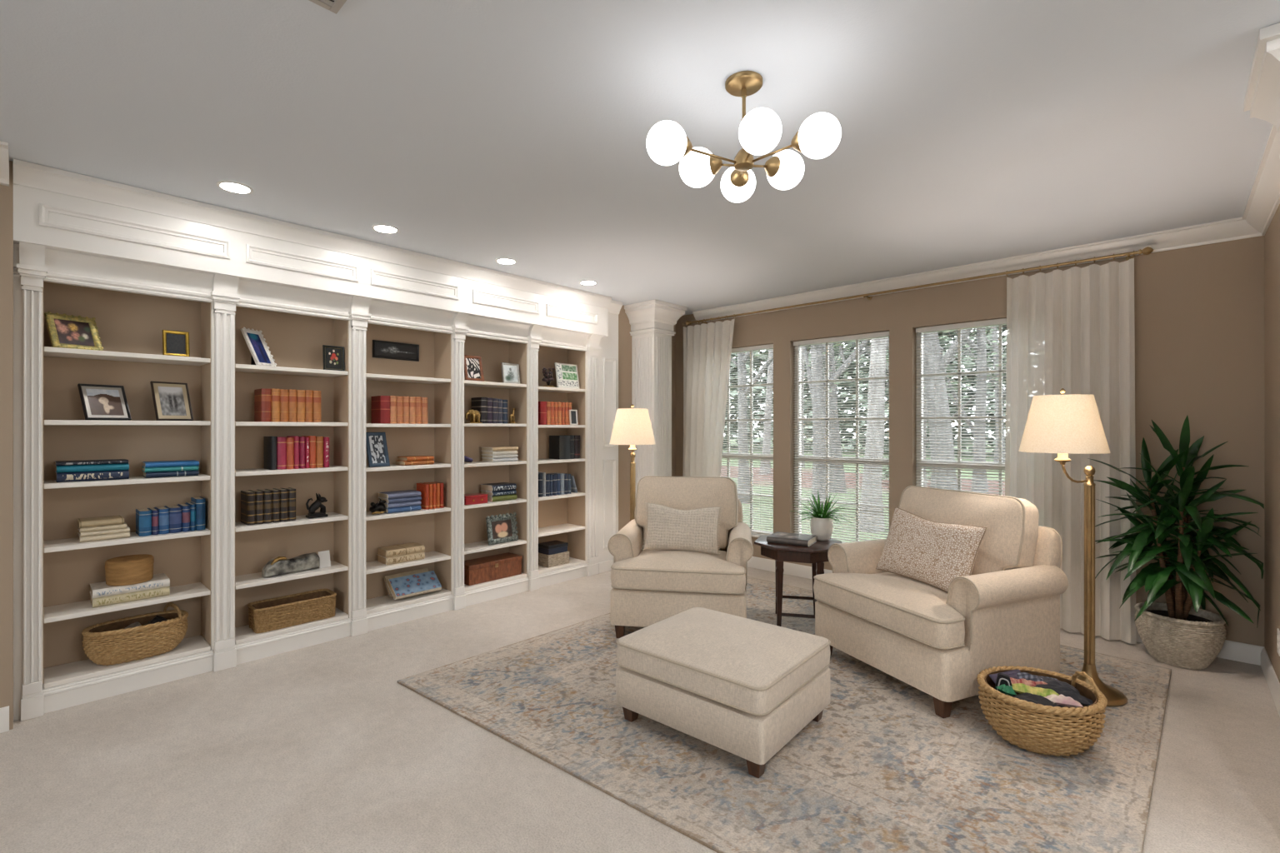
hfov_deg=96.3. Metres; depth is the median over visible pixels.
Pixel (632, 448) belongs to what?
socket
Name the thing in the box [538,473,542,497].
book
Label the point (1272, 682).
baseboard
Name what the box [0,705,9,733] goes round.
baseboard
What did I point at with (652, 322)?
column
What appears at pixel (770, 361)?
tree
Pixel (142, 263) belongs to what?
bookcase
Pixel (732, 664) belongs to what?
cushion
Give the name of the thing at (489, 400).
book
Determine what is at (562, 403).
book
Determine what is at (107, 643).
wicker basket
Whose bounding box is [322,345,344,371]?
picture frame
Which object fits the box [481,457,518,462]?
book
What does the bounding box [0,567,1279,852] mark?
floor
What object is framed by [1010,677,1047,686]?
scarf
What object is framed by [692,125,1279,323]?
trim
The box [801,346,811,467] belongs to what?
tree
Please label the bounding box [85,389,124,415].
print
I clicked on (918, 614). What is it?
seat cushion
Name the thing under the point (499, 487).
book
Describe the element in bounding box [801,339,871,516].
tree
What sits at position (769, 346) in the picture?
blind
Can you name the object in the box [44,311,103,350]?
picture frame
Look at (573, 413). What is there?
print
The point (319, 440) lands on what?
book
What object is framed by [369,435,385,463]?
print
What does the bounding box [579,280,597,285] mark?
recessed light
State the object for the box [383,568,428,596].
book
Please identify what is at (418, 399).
book
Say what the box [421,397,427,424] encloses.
book
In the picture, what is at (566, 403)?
book
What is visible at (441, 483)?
book
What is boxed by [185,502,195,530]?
book
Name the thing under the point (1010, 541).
cushion
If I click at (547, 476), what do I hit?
book
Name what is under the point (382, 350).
print
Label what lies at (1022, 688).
scarf
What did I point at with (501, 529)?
print
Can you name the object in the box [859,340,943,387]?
tree
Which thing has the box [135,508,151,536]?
book
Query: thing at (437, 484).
book
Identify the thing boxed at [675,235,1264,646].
wall
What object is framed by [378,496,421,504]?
book
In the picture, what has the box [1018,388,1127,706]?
floor lamp
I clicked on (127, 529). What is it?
book
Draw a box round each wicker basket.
[81,602,188,665]
[247,589,336,633]
[976,665,1107,756]
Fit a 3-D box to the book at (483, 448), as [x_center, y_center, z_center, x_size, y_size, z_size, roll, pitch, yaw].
[-1.145,0.175,4.687,0.175,0.031,0.240,0,0,43]
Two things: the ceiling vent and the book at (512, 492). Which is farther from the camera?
the book at (512, 492)
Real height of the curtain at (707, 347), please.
2.425 m
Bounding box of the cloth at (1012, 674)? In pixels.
[989,669,1020,693]
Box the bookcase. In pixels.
[13,159,622,721]
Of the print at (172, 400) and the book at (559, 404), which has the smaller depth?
the print at (172, 400)
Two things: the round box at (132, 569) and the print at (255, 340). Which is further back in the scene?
the print at (255, 340)
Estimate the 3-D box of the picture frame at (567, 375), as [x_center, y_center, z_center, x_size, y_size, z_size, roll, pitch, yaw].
[-0.663,-0.460,5.155,0.087,0.226,0.244,0,0,43]
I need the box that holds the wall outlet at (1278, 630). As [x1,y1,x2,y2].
[1276,628,1279,656]
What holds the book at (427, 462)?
on the bookcase
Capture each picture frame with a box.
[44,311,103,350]
[77,383,131,420]
[150,380,193,420]
[162,330,189,357]
[240,327,276,366]
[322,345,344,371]
[365,432,389,467]
[372,340,419,361]
[464,355,484,381]
[485,512,518,545]
[500,362,519,384]
[555,362,579,389]
[569,410,577,424]
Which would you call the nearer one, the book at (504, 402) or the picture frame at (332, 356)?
the picture frame at (332, 356)
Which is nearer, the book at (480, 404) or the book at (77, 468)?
the book at (77, 468)
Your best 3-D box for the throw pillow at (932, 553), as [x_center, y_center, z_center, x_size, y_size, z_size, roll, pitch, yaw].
[1.548,0.660,3.087,0.192,0.391,0.566,0,0,-24]
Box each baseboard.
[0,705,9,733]
[747,556,1264,665]
[1260,647,1279,717]
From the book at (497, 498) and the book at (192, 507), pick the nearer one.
the book at (192, 507)
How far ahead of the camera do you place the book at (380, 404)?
3.93 m
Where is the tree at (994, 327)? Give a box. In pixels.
[945,325,1006,462]
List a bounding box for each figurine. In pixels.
[305,493,327,519]
[369,498,385,514]
[541,367,554,387]
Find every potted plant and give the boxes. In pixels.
[789,489,851,540]
[1087,415,1264,669]
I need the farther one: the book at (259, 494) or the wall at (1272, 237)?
the book at (259, 494)
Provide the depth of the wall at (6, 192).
2.56 m
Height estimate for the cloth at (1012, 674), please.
0.074 m
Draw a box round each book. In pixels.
[55,459,128,465]
[55,463,129,473]
[55,470,129,482]
[77,515,124,528]
[77,525,129,536]
[77,531,129,542]
[79,521,126,532]
[90,573,169,598]
[90,586,169,607]
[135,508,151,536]
[141,460,199,467]
[141,465,199,472]
[142,470,199,478]
[148,507,158,534]
[155,506,169,534]
[165,505,181,533]
[177,503,189,531]
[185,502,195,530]
[190,496,204,530]
[240,490,255,525]
[250,490,264,524]
[254,388,271,421]
[257,489,272,523]
[263,436,276,469]
[267,488,279,522]
[271,389,279,422]
[274,488,288,521]
[276,389,288,422]
[276,436,286,469]
[284,487,295,520]
[286,435,299,469]
[286,437,294,469]
[287,389,296,422]
[296,390,304,422]
[299,436,304,468]
[301,435,315,468]
[304,390,313,422]
[305,437,309,468]
[313,390,320,422]
[315,436,323,467]
[323,437,329,467]
[371,395,389,424]
[376,551,424,565]
[377,500,421,508]
[377,542,424,557]
[378,490,421,499]
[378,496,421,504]
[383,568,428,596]
[384,505,421,513]
[385,395,396,424]
[387,570,441,599]
[395,396,403,424]
[395,460,434,465]
[397,455,434,461]
[403,396,409,424]
[409,396,415,424]
[415,396,421,424]
[416,483,429,509]
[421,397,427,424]
[423,482,432,509]
[425,482,436,509]
[430,482,439,508]
[434,481,443,508]
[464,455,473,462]
[470,397,487,423]
[480,482,516,492]
[480,490,516,496]
[481,446,518,451]
[481,450,517,454]
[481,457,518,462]
[482,454,518,458]
[487,398,492,423]
[487,494,517,501]
[492,398,498,423]
[498,399,502,423]
[502,400,507,423]
[538,401,546,424]
[538,471,545,496]
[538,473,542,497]
[545,473,556,495]
[545,474,549,496]
[546,401,550,424]
[549,435,569,459]
[550,401,554,424]
[550,475,552,495]
[553,473,559,494]
[554,402,557,424]
[554,472,564,494]
[557,402,561,424]
[561,402,564,424]
[564,435,579,459]
[564,473,568,494]
[565,402,568,424]
[568,402,571,424]
[568,474,570,494]
[570,435,574,459]
[570,475,577,492]
[766,531,816,546]
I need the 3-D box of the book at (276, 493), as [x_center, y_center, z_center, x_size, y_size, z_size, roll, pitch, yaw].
[-2.240,0.476,3.501,0.159,0.192,0.040,0,0,43]
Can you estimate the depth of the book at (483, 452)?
4.62 m
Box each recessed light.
[216,180,253,194]
[371,224,399,234]
[495,258,516,264]
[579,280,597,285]
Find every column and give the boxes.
[624,299,687,494]
[1243,22,1279,159]
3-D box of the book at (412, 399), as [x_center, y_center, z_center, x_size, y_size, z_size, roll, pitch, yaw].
[-1.666,-0.121,4.122,0.168,0.190,0.043,0,0,43]
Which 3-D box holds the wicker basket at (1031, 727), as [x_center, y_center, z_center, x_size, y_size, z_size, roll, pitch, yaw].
[1.705,1.188,2.450,0.469,0.299,0.425,0,0,-9]
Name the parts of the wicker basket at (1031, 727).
handle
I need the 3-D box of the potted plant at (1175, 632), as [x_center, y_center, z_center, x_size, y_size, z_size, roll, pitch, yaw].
[2.998,0.639,3.251,0.764,1.418,0.630,0,0,43]
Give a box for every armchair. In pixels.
[607,475,753,638]
[813,485,1068,719]
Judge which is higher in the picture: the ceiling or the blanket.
the ceiling
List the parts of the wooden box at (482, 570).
lid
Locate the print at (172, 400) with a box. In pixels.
[157,386,186,415]
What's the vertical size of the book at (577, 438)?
0.210 m
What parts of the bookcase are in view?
panel, shelf, shelf, shelf, shelf, shelf, shelf, frieze panel, panel, shelf, shelf, shelf, shelf, shelf, shelf, cornice, frieze panel, crown moulding, panel, shelf, shelf, shelf, shelf, shelf, shelf, frieze panel, panel, shelf, shelf, shelf, shelf, shelf, shelf, frieze panel, panel, shelf, shelf, shelf, shelf, shelf, shelf, frieze panel, board, panel, panel moulding, panel moulding, crown moulding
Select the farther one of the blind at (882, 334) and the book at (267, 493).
the blind at (882, 334)
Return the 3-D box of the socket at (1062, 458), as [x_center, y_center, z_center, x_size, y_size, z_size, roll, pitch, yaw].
[2.127,0.147,2.885,0.072,0.080,0.072,0,0,43]
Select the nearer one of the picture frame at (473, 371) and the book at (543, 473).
the picture frame at (473, 371)
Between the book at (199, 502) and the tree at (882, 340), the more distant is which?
the tree at (882, 340)
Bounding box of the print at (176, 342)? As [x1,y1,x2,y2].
[166,333,185,354]
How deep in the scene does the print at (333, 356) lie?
3.69 m
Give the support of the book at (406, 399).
on the bookcase
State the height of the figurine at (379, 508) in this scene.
0.102 m
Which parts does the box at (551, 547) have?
lid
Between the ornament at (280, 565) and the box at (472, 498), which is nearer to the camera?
the ornament at (280, 565)
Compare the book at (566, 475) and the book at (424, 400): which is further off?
the book at (566, 475)
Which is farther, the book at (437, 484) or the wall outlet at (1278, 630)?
the book at (437, 484)
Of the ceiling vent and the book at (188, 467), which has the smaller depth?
the ceiling vent
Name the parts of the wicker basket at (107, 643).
handle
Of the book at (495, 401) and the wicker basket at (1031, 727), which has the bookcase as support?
the book at (495, 401)
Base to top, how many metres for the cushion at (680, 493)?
0.506 m
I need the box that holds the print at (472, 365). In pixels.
[465,358,480,378]
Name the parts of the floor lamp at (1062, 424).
lamp shade, arm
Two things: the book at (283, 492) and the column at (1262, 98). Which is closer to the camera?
the column at (1262, 98)
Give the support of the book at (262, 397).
on the bookcase
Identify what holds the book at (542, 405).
on the bookcase
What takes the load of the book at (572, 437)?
on the bookcase
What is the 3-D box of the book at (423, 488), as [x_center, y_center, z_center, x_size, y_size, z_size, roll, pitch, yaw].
[-1.587,0.503,4.196,0.152,0.182,0.026,0,0,43]
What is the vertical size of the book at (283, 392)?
0.197 m
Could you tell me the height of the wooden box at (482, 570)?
0.152 m
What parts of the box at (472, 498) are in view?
lid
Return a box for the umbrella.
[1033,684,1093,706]
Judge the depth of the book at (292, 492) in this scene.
3.51 m
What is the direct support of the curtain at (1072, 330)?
hanging from the curtain rod
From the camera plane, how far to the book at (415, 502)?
4.01 m
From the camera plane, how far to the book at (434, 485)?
4.18 m
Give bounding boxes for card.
[318,550,330,568]
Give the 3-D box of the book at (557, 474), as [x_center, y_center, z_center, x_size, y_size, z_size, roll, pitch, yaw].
[-0.759,0.501,5.086,0.149,0.185,0.037,0,0,43]
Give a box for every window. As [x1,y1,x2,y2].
[721,349,773,538]
[795,336,889,540]
[916,324,1006,495]
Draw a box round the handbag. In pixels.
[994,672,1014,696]
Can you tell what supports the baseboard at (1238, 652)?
attached to the wall at (1199, 310)
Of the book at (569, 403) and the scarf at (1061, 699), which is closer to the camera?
the scarf at (1061, 699)
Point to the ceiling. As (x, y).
(481, 132)
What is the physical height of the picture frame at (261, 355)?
0.235 m
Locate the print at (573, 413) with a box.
[570,410,576,424]
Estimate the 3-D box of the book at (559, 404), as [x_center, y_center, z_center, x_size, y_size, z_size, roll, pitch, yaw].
[-0.757,-0.122,5.099,0.168,0.200,0.038,0,0,43]
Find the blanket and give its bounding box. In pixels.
[1016,672,1057,694]
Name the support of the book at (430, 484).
on the bookcase
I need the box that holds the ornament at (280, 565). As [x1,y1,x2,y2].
[261,552,319,577]
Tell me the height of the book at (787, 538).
0.040 m
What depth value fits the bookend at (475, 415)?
4.44 m
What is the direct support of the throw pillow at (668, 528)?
on the armchair at (650, 587)
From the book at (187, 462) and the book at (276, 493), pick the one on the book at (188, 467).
the book at (187, 462)
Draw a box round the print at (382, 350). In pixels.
[375,342,416,359]
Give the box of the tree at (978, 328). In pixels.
[923,327,993,494]
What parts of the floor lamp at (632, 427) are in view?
lamp shade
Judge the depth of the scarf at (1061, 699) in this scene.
2.34 m
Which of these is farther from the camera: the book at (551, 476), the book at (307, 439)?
the book at (551, 476)
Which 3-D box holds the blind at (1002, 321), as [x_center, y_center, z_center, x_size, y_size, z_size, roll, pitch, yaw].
[2.512,0.119,4.266,0.859,1.812,0.040,0,0,43]
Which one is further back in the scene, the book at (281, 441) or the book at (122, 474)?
the book at (281, 441)
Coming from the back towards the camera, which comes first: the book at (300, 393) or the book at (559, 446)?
the book at (559, 446)
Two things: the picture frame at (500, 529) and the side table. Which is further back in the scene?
the picture frame at (500, 529)
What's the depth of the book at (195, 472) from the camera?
3.09 m
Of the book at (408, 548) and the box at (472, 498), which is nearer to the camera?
the book at (408, 548)
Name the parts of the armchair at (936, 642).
arm, leg, arm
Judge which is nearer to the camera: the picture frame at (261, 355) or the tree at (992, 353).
the picture frame at (261, 355)
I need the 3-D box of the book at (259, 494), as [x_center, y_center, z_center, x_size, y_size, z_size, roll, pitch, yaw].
[-2.298,0.476,3.438,0.159,0.192,0.040,0,0,43]
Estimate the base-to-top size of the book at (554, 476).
0.185 m
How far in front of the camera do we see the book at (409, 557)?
4.02 m
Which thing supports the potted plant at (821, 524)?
on the side table
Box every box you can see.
[105,554,154,586]
[464,493,487,504]
[464,552,522,585]
[538,540,568,554]
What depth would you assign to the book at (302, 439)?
3.55 m
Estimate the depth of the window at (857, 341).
5.11 m
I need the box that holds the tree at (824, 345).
[821,343,846,493]
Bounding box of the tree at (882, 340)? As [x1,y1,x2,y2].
[859,337,886,532]
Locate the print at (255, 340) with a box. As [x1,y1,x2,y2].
[246,332,271,364]
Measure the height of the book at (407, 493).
0.033 m
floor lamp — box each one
[609,404,655,521]
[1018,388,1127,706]
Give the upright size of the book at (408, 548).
0.045 m
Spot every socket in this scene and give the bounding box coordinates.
[628,445,636,452]
[1054,453,1071,464]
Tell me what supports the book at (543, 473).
on the bookcase
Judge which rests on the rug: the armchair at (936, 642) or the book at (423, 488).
the armchair at (936, 642)
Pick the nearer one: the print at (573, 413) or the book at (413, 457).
the book at (413, 457)
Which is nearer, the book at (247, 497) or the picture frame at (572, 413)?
the book at (247, 497)
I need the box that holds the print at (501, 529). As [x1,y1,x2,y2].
[491,520,512,539]
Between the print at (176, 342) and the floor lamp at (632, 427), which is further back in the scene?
the floor lamp at (632, 427)
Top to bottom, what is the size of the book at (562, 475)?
0.185 m
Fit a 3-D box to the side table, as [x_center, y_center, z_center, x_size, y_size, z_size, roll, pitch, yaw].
[1.071,1.054,3.885,0.550,0.566,0.550,0,0,22]
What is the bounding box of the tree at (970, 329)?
[886,328,972,489]
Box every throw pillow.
[640,502,722,554]
[875,506,987,592]
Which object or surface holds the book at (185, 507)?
on the bookcase
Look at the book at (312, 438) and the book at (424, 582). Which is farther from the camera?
the book at (424, 582)
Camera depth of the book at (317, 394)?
3.61 m
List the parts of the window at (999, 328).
meeting rail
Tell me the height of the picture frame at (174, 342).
0.142 m
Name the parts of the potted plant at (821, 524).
pot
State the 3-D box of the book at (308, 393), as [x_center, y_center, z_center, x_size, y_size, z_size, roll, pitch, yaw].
[-2.119,-0.133,3.634,0.164,0.199,0.044,0,0,43]
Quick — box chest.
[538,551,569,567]
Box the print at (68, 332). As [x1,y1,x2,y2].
[53,318,94,346]
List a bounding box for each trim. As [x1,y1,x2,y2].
[0,140,9,186]
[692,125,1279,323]
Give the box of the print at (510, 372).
[503,365,518,382]
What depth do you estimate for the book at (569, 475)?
5.12 m
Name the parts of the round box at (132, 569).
lid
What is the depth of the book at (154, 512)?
3.04 m
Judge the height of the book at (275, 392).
0.199 m
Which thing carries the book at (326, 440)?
on the bookcase
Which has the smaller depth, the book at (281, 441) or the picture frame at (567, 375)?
the book at (281, 441)
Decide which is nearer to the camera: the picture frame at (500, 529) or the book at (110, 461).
the book at (110, 461)
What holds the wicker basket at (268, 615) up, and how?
on the bookcase
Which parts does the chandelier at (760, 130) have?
globe, globe, arm, arm, globe, stem, globe, arm, arm, globe, globe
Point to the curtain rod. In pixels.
(1147, 250)
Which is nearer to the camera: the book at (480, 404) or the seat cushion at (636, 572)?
the seat cushion at (636, 572)
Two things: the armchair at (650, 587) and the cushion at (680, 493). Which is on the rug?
the armchair at (650, 587)
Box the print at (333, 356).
[325,347,342,369]
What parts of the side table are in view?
leg, leg, leg, leg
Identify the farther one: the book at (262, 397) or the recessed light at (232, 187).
the book at (262, 397)
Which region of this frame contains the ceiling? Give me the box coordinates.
[0,0,1279,315]
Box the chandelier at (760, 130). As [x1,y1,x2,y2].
[646,70,841,202]
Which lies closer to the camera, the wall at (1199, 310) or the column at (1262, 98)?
the column at (1262, 98)
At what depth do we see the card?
3.69 m
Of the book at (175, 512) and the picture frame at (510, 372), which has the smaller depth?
the book at (175, 512)
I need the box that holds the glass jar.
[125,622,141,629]
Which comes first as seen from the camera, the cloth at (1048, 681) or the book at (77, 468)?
the cloth at (1048, 681)
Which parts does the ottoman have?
leg, leg, leg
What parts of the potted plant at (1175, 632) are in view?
pot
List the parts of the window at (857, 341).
meeting rail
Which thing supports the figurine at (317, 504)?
on the bookcase
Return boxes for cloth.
[989,669,1020,693]
[996,684,1016,695]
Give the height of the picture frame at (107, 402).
0.185 m
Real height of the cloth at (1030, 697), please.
0.048 m
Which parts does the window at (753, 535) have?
meeting rail, sill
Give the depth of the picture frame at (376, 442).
3.92 m
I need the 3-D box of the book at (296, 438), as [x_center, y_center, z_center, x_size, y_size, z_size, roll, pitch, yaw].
[-2.165,0.155,3.581,0.159,0.200,0.029,0,0,43]
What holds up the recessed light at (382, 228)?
in the ceiling
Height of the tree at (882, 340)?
9.230 m
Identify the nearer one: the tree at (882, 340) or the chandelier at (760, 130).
the chandelier at (760, 130)
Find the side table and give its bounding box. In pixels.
[754,535,841,626]
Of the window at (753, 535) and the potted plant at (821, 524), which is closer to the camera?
the potted plant at (821, 524)
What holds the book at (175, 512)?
on the bookcase
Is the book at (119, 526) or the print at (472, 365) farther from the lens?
the print at (472, 365)
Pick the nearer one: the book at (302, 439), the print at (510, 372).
the book at (302, 439)
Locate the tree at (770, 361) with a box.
[730,351,773,503]
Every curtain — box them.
[681,314,735,477]
[1005,250,1135,644]
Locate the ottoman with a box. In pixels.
[615,607,830,778]
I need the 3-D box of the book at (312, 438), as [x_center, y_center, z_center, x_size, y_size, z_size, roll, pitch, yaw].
[-2.104,0.155,3.647,0.163,0.200,0.037,0,0,43]
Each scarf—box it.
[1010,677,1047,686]
[1011,683,1059,696]
[1043,694,1082,707]
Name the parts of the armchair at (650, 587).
leg, arm, arm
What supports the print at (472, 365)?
attached to the picture frame at (473, 371)
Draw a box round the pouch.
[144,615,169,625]
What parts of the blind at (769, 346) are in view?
rail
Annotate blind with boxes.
[720,344,773,534]
[793,330,889,543]
[915,318,1006,494]
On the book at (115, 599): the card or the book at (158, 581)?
the book at (158, 581)
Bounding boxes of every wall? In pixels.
[0,160,675,729]
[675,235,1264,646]
[1264,204,1279,683]
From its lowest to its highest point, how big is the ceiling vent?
0.011 m
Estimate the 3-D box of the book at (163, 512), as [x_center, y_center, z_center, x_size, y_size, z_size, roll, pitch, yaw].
[-2.594,0.503,3.112,0.153,0.133,0.041,0,0,43]
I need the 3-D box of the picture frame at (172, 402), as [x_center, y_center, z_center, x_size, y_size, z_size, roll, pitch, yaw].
[-2.565,-0.143,3.145,0.088,0.213,0.165,0,0,29]
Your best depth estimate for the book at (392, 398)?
3.96 m
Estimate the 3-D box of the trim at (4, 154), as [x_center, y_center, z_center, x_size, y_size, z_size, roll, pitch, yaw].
[-3.748,-1.132,1.373,0.239,0.114,3.008,0,0,43]
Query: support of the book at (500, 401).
on the bookcase
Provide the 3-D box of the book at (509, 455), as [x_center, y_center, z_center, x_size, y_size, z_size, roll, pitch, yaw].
[-1.145,0.234,4.686,0.172,0.025,0.235,0,0,43]
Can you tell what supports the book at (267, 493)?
on the bookcase
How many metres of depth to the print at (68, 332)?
2.87 m
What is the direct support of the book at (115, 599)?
on the bookcase
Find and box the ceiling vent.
[309,0,346,14]
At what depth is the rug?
2.29 m
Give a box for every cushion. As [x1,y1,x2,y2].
[610,549,745,594]
[616,607,830,714]
[636,477,738,549]
[813,571,964,647]
[899,487,1039,575]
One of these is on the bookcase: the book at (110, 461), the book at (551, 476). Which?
the book at (551, 476)
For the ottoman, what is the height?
0.427 m
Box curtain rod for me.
[685,246,1153,325]
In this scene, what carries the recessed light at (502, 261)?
in the ceiling
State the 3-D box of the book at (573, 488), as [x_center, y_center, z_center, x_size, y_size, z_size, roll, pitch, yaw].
[-0.637,0.513,5.219,0.152,0.157,0.065,0,0,43]
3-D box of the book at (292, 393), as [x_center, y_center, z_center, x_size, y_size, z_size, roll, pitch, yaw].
[-2.181,-0.133,3.567,0.164,0.199,0.044,0,0,43]
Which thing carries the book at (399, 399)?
on the bookcase
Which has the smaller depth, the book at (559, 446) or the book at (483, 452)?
the book at (483, 452)
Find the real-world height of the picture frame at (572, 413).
0.136 m
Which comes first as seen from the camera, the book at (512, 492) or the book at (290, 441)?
the book at (290, 441)
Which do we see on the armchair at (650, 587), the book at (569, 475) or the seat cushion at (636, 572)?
the seat cushion at (636, 572)
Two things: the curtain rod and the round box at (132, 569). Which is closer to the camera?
the round box at (132, 569)
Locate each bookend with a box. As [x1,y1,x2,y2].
[465,410,482,423]
[507,408,516,423]
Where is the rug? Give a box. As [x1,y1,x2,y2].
[397,576,1171,852]
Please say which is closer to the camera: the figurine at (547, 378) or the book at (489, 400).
the book at (489, 400)
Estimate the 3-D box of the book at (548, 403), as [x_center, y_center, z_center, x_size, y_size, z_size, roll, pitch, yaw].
[-0.839,-0.121,5.011,0.164,0.198,0.038,0,0,43]
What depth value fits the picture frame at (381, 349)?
4.17 m
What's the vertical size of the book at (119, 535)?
0.029 m
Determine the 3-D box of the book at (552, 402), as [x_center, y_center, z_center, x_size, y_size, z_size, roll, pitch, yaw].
[-0.812,-0.122,5.041,0.168,0.200,0.038,0,0,43]
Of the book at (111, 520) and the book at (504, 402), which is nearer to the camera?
the book at (111, 520)
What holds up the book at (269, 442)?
on the bookcase
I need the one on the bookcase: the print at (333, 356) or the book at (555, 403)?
the book at (555, 403)
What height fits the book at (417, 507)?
0.035 m
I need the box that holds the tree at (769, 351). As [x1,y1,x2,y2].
[759,349,773,474]
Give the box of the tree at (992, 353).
[923,327,1006,487]
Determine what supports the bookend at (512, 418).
on the bookcase
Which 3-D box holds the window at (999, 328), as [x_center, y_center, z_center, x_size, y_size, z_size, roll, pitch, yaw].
[2.516,0.131,4.269,0.881,1.839,0.180,0,0,43]
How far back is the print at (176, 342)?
3.12 m

